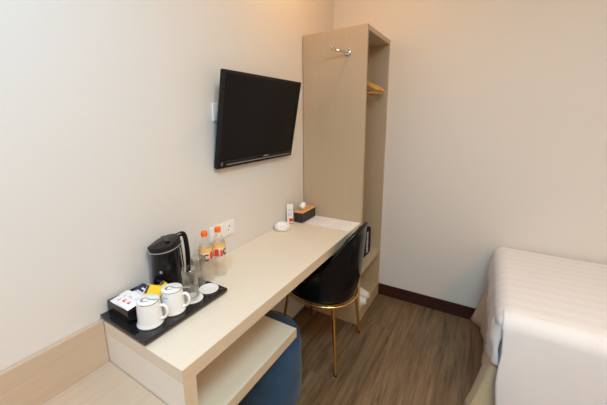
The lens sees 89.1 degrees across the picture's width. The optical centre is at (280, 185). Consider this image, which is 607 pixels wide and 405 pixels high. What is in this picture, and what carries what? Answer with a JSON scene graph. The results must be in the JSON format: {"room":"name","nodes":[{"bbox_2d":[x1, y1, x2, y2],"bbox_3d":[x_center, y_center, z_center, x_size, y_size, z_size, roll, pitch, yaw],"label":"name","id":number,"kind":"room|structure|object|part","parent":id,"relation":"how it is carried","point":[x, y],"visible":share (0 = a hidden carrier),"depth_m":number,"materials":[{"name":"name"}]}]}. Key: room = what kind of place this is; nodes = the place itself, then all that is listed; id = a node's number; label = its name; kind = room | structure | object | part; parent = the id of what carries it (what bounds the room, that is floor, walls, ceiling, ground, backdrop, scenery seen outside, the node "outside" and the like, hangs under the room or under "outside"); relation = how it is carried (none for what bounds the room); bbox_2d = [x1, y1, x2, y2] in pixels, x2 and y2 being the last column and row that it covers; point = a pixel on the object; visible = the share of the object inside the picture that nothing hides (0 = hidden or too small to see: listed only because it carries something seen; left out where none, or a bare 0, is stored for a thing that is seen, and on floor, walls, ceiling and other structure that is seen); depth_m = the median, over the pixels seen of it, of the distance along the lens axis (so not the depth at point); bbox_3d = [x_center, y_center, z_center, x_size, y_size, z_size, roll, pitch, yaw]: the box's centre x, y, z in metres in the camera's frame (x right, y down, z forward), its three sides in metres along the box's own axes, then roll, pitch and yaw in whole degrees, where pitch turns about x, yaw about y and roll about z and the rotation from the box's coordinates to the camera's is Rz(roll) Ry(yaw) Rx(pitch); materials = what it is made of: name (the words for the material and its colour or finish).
{"room":"hotel room","nodes":[
{"label":"hotel room","id":0,"kind":"room"},
{"bbox_2d":[0,0,333,370],"bbox_3d":[-0.550,-0.148,1.162,0.100,2.650,3.563,7,14,33],"label":"wall","id":1,"kind":"structure","parent":0,"point":[108,130],"depth_m":1.05,"materials":[{"name":"white paint"}]},
{"bbox_2d":[211,103,217,120],"bbox_3d":[-0.289,-0.340,1.427,0.011,0.080,0.077,7,14,33],"label":"wall outlet","id":2,"kind":"object","parent":1,"relation":"attached to","point":[214,105],"visible":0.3,"depth_m":1.40,"materials":[{"name":"white plastic"}]},
{"bbox_2d":[209,219,234,242],"bbox_3d":[-0.289,0.222,1.526,0.012,0.074,0.172,7,14,33],"label":"wall outlet","id":3,"kind":"object","parent":1,"relation":"attached to","point":[228,227],"visible":0.8,"depth_m":1.52,"materials":[{"name":"white plastic"}]},
{"bbox_2d":[214,68,300,168],"bbox_3d":[-0.103,-0.346,1.631,0.118,0.436,0.654,7,14,33],"label":"television","id":4,"kind":"object","parent":1,"relation":"attached to","point":[256,117],"visible":1,"depth_m":1.55,"materials":[{"name":"black plastic"}]},
{"bbox_3d":[-0.106,-0.347,1.633,0.111,0.434,0.654,7,14,33],"label":"casing","id":5,"kind":"part","parent":4,"relation":"part of","materials":[{"name":"black plastic"}]},
{"bbox_2d":[291,294,483,404],"bbox_3d":[1.064,1.379,0.413,3.900,0.100,3.563,7,14,33],"label":"floor","id":6,"kind":"structure","parent":0,"point":[403,352],"depth_m":1.86,"materials":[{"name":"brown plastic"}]},
{"bbox_2d":[0,319,165,404],"bbox_3d":[-0.765,0.971,0.477,0.499,0.752,1.298,7,14,33],"label":"bench","id":7,"kind":"object","parent":6,"relation":"on","point":[76,369],"visible":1,"depth_m":0.95,"materials":[{"name":"brown wood"}]},
{"bbox_2d":[101,215,360,404],"bbox_3d":[-0.044,0.718,1.605,0.427,0.750,1.423,7,14,33],"label":"writing desk","id":8,"kind":"object","parent":6,"relation":"on","point":[216,355],"visible":0.74,"depth_m":1.20,"materials":[{"name":"brown wood"}]},
{"bbox_3d":[-0.425,0.868,1.049,0.425,0.703,0.043,7,14,33],"label":"panel","id":9,"kind":"part","parent":8,"relation":"part of","materials":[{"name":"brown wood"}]},
{"bbox_2d":[100,274,226,344],"bbox_3d":[-0.415,0.432,1.135,0.258,0.020,0.358,7,14,33],"label":"serving tray","id":10,"kind":"object","parent":8,"relation":"on","point":[144,337],"visible":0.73,"depth_m":1.03,"materials":[{"name":"black plastic"}]},
{"bbox_2d":[107,283,160,324],"bbox_3d":[-0.507,0.411,1.083,0.128,0.046,0.136,7,14,34],"label":"caddy","id":11,"kind":"object","parent":10,"relation":"on","point":[129,317],"visible":0.43,"depth_m":1.02,"materials":[{"name":"black"}]},
{"bbox_2d":[111,290,132,308],"bbox_3d":[-0.531,0.392,1.062,0.078,0.014,0.072,5,14,28],"label":"sachet","id":12,"kind":"object","parent":11,"relation":"in","point":[128,291],"visible":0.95,"depth_m":1.07,"materials":[{"name":"white paper"}]},
{"bbox_2d":[115,290,142,310],"bbox_3d":[-0.509,0.390,1.048,0.078,0.015,0.071,7,14,34],"label":"sachet","id":13,"kind":"object","parent":11,"relation":"in","point":[128,302],"visible":0.88,"depth_m":1.04,"materials":[{"name":"white paper"}]},
{"bbox_2d":[132,283,146,293],"bbox_3d":[-0.511,0.382,1.128,0.061,0.016,0.047,7,14,33],"label":"sachet","id":14,"kind":"object","parent":11,"relation":"in","point":[141,287],"visible":0.54,"depth_m":1.13,"materials":[{"name":"blue paper"}]},
{"bbox_2d":[143,284,164,296],"bbox_3d":[-0.436,0.365,1.074,0.074,0.029,0.038,-1,12,-1],"label":"sachet","id":15,"kind":"object","parent":11,"relation":"on","point":[150,289],"visible":0.67,"depth_m":1.07,"materials":[{"name":"yellow paper"}]},
{"bbox_2d":[136,294,168,329],"bbox_3d":[-0.424,0.404,1.003,0.095,0.089,0.086,-10,15,-35],"label":"teacup","id":16,"kind":"object","parent":10,"relation":"on","point":[150,316],"visible":1,"depth_m":0.97,"materials":[{"name":"white ceramic"}]},
{"bbox_3d":[-0.428,0.366,0.992,0.069,0.010,0.069,-1,12,2],"label":"lid","id":17,"kind":"part","parent":16,"relation":"part of","materials":[{"name":"white ceramic"}]},
{"bbox_2d":[140,298,167,301],"bbox_3d":[-0.405,0.363,0.981,0.086,0.006,0.023,-2,12,-2],"label":"teaspoon","id":18,"kind":"object","parent":16,"relation":"on","point":[142,298],"visible":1,"depth_m":0.98,"materials":[{"name":"silver metal"}]},
{"bbox_3d":[-0.379,0.408,1.000,0.032,0.058,0.012,-1,12,2],"label":"handle","id":19,"kind":"part","parent":16,"relation":"part of","materials":[{"name":"white ceramic"}]},
{"bbox_2d":[147,231,189,290],"bbox_3d":[-0.438,0.295,1.194,0.129,0.223,0.131,1,12,11],"label":"electric kettle","id":20,"kind":"object","parent":10,"relation":"on","point":[167,261],"visible":0.94,"depth_m":1.15,"materials":[{"name":"black plastic"}]},
{"bbox_3d":[-0.443,0.219,1.173,0.110,0.046,0.118,7,14,33],"label":"lid","id":21,"kind":"part","parent":20,"relation":"part of","materials":[{"name":"black plastic"}]},
{"bbox_3d":[-0.385,0.272,1.225,0.047,0.192,0.019,-9,14,-33],"label":"handle","id":22,"kind":"part","parent":20,"relation":"part of","materials":[{"name":"black plastic"}]},
{"bbox_2d":[161,283,190,316],"bbox_3d":[-0.371,0.389,1.070,0.095,0.089,0.086,-9,14,-33],"label":"teacup","id":23,"kind":"object","parent":10,"relation":"on","point":[176,304],"visible":0.94,"depth_m":1.04,"materials":[{"name":"white ceramic"}]},
{"bbox_3d":[-0.376,0.350,1.059,0.069,0.010,0.069,0,12,5],"label":"lid","id":24,"kind":"part","parent":23,"relation":"part of","materials":[{"name":"white ceramic"}]},
{"bbox_2d":[165,286,190,289],"bbox_3d":[-0.351,0.347,1.048,0.086,0.006,0.023,-2,12,-2],"label":"teaspoon","id":25,"kind":"object","parent":23,"relation":"on","point":[167,286],"visible":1,"depth_m":1.05,"materials":[{"name":"silver metal"}]},
{"bbox_3d":[-0.326,0.393,1.064,0.032,0.058,0.012,0,12,5],"label":"handle","id":26,"kind":"part","parent":23,"relation":"part of","materials":[{"name":"white ceramic"}]},
{"bbox_2d":[184,292,202,303],"bbox_3d":[-0.326,0.416,1.140,0.076,0.005,0.076,7,14,33],"label":"coaster","id":27,"kind":"object","parent":10,"relation":"on","point":[195,298],"visible":0.73,"depth_m":1.14,"materials":[{"name":"white plastic"}]},
{"bbox_2d":[180,267,199,295],"bbox_3d":[-0.334,0.357,1.130,0.060,0.116,0.060,7,14,33],"label":"drinking glass","id":28,"kind":"object","parent":27,"relation":"on","point":[182,267],"visible":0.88,"depth_m":1.13,"materials":[{"name":"clear glass"}]},
{"bbox_2d":[190,254,206,280],"bbox_3d":[-0.331,0.339,1.235,0.060,0.116,0.060,7,14,33],"label":"drinking glass","id":29,"kind":"object","parent":10,"relation":"on","point":[202,254],"visible":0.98,"depth_m":1.23,"materials":[{"name":"clear glass"}]},
{"bbox_2d":[199,283,218,293],"bbox_3d":[-0.282,0.402,1.202,0.076,0.005,0.076,7,14,33],"label":"coaster","id":30,"kind":"object","parent":10,"relation":"on","point":[209,288],"visible":1,"depth_m":1.20,"materials":[{"name":"white plastic"}]},
{"bbox_2d":[198,230,212,261],"bbox_3d":[-0.314,0.295,1.291,0.059,0.219,0.059,7,14,33],"label":"water bottle","id":31,"kind":"object","parent":8,"relation":"on","point":[206,250],"visible":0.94,"depth_m":1.27,"materials":[{"name":"clear plastic"}]},
{"bbox_2d":[211,226,225,256],"bbox_3d":[-0.269,0.284,1.338,0.059,0.219,0.059,-5,13,-17],"label":"water bottle","id":32,"kind":"object","parent":8,"relation":"on","point":[219,247],"visible":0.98,"depth_m":1.31,"materials":[{"name":"clear plastic"}]},
{"bbox_2d":[196,316,295,404],"bbox_3d":[-0.258,0.756,1.335,0.371,0.047,0.647,7,14,33],"label":"shelf","id":33,"kind":"object","parent":8,"relation":"attached to","point":[226,380],"depth_m":1.29,"materials":[{"name":"brown wood"}]},
{"bbox_2d":[274,222,289,231],"bbox_3d":[0.009,0.253,1.902,0.101,0.033,0.101,7,14,33],"label":"ashtray","id":34,"kind":"object","parent":8,"relation":"on","point":[280,226],"visible":1,"depth_m":1.88,"materials":[{"name":"white ceramic"}]},
{"bbox_2d":[287,204,292,222],"bbox_3d":[0.060,0.182,2.002,0.042,0.130,0.032,-1,12,2],"label":"table card","id":35,"kind":"object","parent":8,"relation":"on","point":[289,206],"visible":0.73,"depth_m":2.00,"materials":[{"name":"white paper"}]},
{"bbox_2d":[293,202,315,222],"bbox_3d":[0.164,0.170,2.086,0.071,0.114,0.189,7,14,33],"label":"tissue box","id":36,"kind":"object","parent":8,"relation":"on","point":[305,212],"visible":1,"depth_m":2.04,"materials":[{"name":"grey wicker"}]},
{"bbox_3d":[0.164,0.158,2.083,0.071,0.008,0.189,7,14,33],"label":"lid","id":37,"kind":"part","parent":36,"relation":"part of","materials":[{"name":"brown wood"}]},
{"bbox_2d":[306,216,358,230],"bbox_3d":[0.335,0.242,1.999,0.306,0.001,0.181,7,14,33],"label":"paper sheet","id":38,"kind":"object","parent":8,"relation":"on","point":[333,223],"visible":1,"depth_m":1.99,"materials":[{"name":"white paper"}]},
{"bbox_2d":[238,310,301,404],"bbox_3d":[-0.086,0.910,1.607,0.388,0.368,0.388,7,14,33],"label":"pouf","id":39,"kind":"object","parent":6,"relation":"on","point":[280,384],"visible":0.44,"depth_m":1.45,"materials":[{"name":"blue fabric"}]},
{"bbox_2d":[283,221,367,376],"bbox_3d":[0.284,0.596,1.878,0.475,0.862,0.476,7,14,33],"label":"shell chair","id":40,"kind":"object","parent":6,"relation":"on","point":[335,281],"visible":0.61,"depth_m":1.65,"materials":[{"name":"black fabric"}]},
{"bbox_3d":[0.019,0.826,1.875,0.086,0.415,0.021,1,12,9],"label":"leg","id":41,"kind":"part","parent":40,"relation":"part of","materials":[{"name":"gold metal"}]},
{"bbox_3d":[0.248,0.575,1.852,0.377,0.060,0.350,7,14,33],"label":"seat","id":42,"kind":"part","parent":40,"relation":"part of","materials":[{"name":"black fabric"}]},
{"bbox_3d":[0.295,0.858,1.696,0.021,0.413,0.044,-11,15,-39],"label":"leg","id":43,"kind":"part","parent":40,"relation":"part of","materials":[{"name":"gold metal"}]},
{"bbox_3d":[0.492,0.791,1.989,0.021,0.417,0.133,7,14,33],"label":"leg","id":44,"kind":"part","parent":40,"relation":"part of","materials":[{"name":"gold metal"}]},
{"bbox_2d":[303,23,389,324],"bbox_3d":[0.473,-0.040,2.258,0.424,1.940,0.488,7,14,33],"label":"wardrobe","id":45,"kind":"object","parent":6,"relation":"on","point":[344,127],"visible":0.66,"depth_m":2.03,"materials":[{"name":"brown wood"}]},
{"bbox_2d":[329,45,350,55],"bbox_3d":[0.349,-0.800,1.824,0.134,0.060,0.033,-3,12,-10],"label":"robe hook","id":46,"kind":"object","parent":45,"relation":"attached to","point":[347,52],"visible":1,"depth_m":1.82,"materials":[{"name":"silver metal"}]},
{"bbox_3d":[0.342,-0.805,1.813,0.117,0.044,0.018,-4,12,-11],"label":"arm","id":47,"kind":"part","parent":46,"relation":"part of","materials":[{"name":"silver metal"}]},
{"bbox_3d":[0.398,-0.794,1.833,0.043,0.043,0.008,7,14,33],"label":"wall plate","id":48,"kind":"part","parent":46,"relation":"part of","materials":[{"name":"silver metal"}]},
{"bbox_2d":[359,295,366,304],"bbox_3d":[0.510,0.812,2.281,0.250,0.060,0.090,6,14,30],"label":"slipper","id":49,"kind":"object","parent":45,"relation":"on","point":[363,300],"visible":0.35,"depth_m":2.22,"materials":[{"name":"white fabric"}]},
{"bbox_2d":[360,287,369,297],"bbox_3d":[0.563,0.793,2.370,0.250,0.060,0.090,8,15,37],"label":"slipper","id":50,"kind":"object","parent":45,"relation":"on","point":[363,292],"visible":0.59,"depth_m":2.30,"materials":[{"name":"white fabric"}]},
{"bbox_2d":[363,226,370,257],"bbox_3d":[0.535,0.423,2.336,0.224,0.200,0.240,7,14,33],"label":"box","id":51,"kind":"object","parent":45,"relation":"on","point":[368,230],"visible":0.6,"depth_m":2.31,"materials":[{"name":"black"}]},
{"bbox_2d":[359,278,377,312],"bbox_3d":[0.496,0.824,2.439,0.412,0.025,0.448,7,14,33],"label":"shelf","id":52,"kind":"object","parent":45,"relation":"attached to","point":[370,285],"depth_m":2.46,"materials":[{"name":"brown wood"}]},
{"bbox_2d":[360,246,378,275],"bbox_3d":[0.489,0.535,2.378,0.412,0.035,0.448,7,14,33],"label":"shelf","id":53,"kind":"object","parent":45,"relation":"attached to","point":[374,250],"depth_m":2.30,"materials":[{"name":"brown wood"}]},
{"bbox_2d":[367,82,378,93],"bbox_3d":[0.474,-0.732,2.141,0.410,0.189,0.038,5,13,27],"label":"hanger","id":54,"kind":"object","parent":45,"relation":"hanging from","point":[369,85],"visible":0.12,"depth_m":2.07,"materials":[{"name":"orange wood"}]},
{"bbox_3d":[0.602,-0.083,2.449,0.424,1.940,0.020,7,14,33],"label":"panel","id":55,"kind":"part","parent":45,"relation":"part of","materials":[{"name":"brown wood"}]},
{"bbox_2d":[367,81,384,94],"bbox_3d":[0.542,-0.751,2.227,0.410,0.189,0.038,7,14,33],"label":"hanger","id":56,"kind":"object","parent":45,"relation":"hanging from","point":[377,86],"visible":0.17,"depth_m":2.15,"materials":[{"name":"orange wood"}]},
{"bbox_3d":[0.452,-0.974,2.062,0.423,0.029,0.448,7,14,33],"label":"panel","id":57,"kind":"part","parent":45,"relation":"part of","materials":[{"name":"brown wood"}]},
{"bbox_2d":[463,247,606,404],"bbox_3d":[1.986,0.841,1.154,2.171,0.592,0.926,7,14,33],"label":"bed","id":58,"kind":"object","parent":6,"relation":"on","point":[541,319],"visible":1,"depth_m":1.30,"materials":[{"name":"beige fabric"}]},
{"bbox_3d":[2.037,0.727,1.131,2.063,0.293,0.857,7,14,33],"label":"mattress","id":59,"kind":"part","parent":58,"relation":"part of","materials":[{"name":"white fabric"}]},
{"bbox_2d":[334,0,606,307],"bbox_3d":[1.989,-0.284,1.538,3.700,2.650,0.100,7,14,33],"label":"wall","id":60,"kind":"structure","parent":0,"point":[496,124],"depth_m":1.93,"materials":[{"name":"white paint"}]},
{"bbox_2d":[378,283,475,319],"bbox_3d":[2.166,0.999,1.639,3.269,0.090,0.013,7,14,33],"label":"baseboard","id":61,"kind":"structure","parent":60,"relation":"attached to","point":[441,305],"depth_m":2.32,"materials":[{"name":"brown wood"}]}
]}

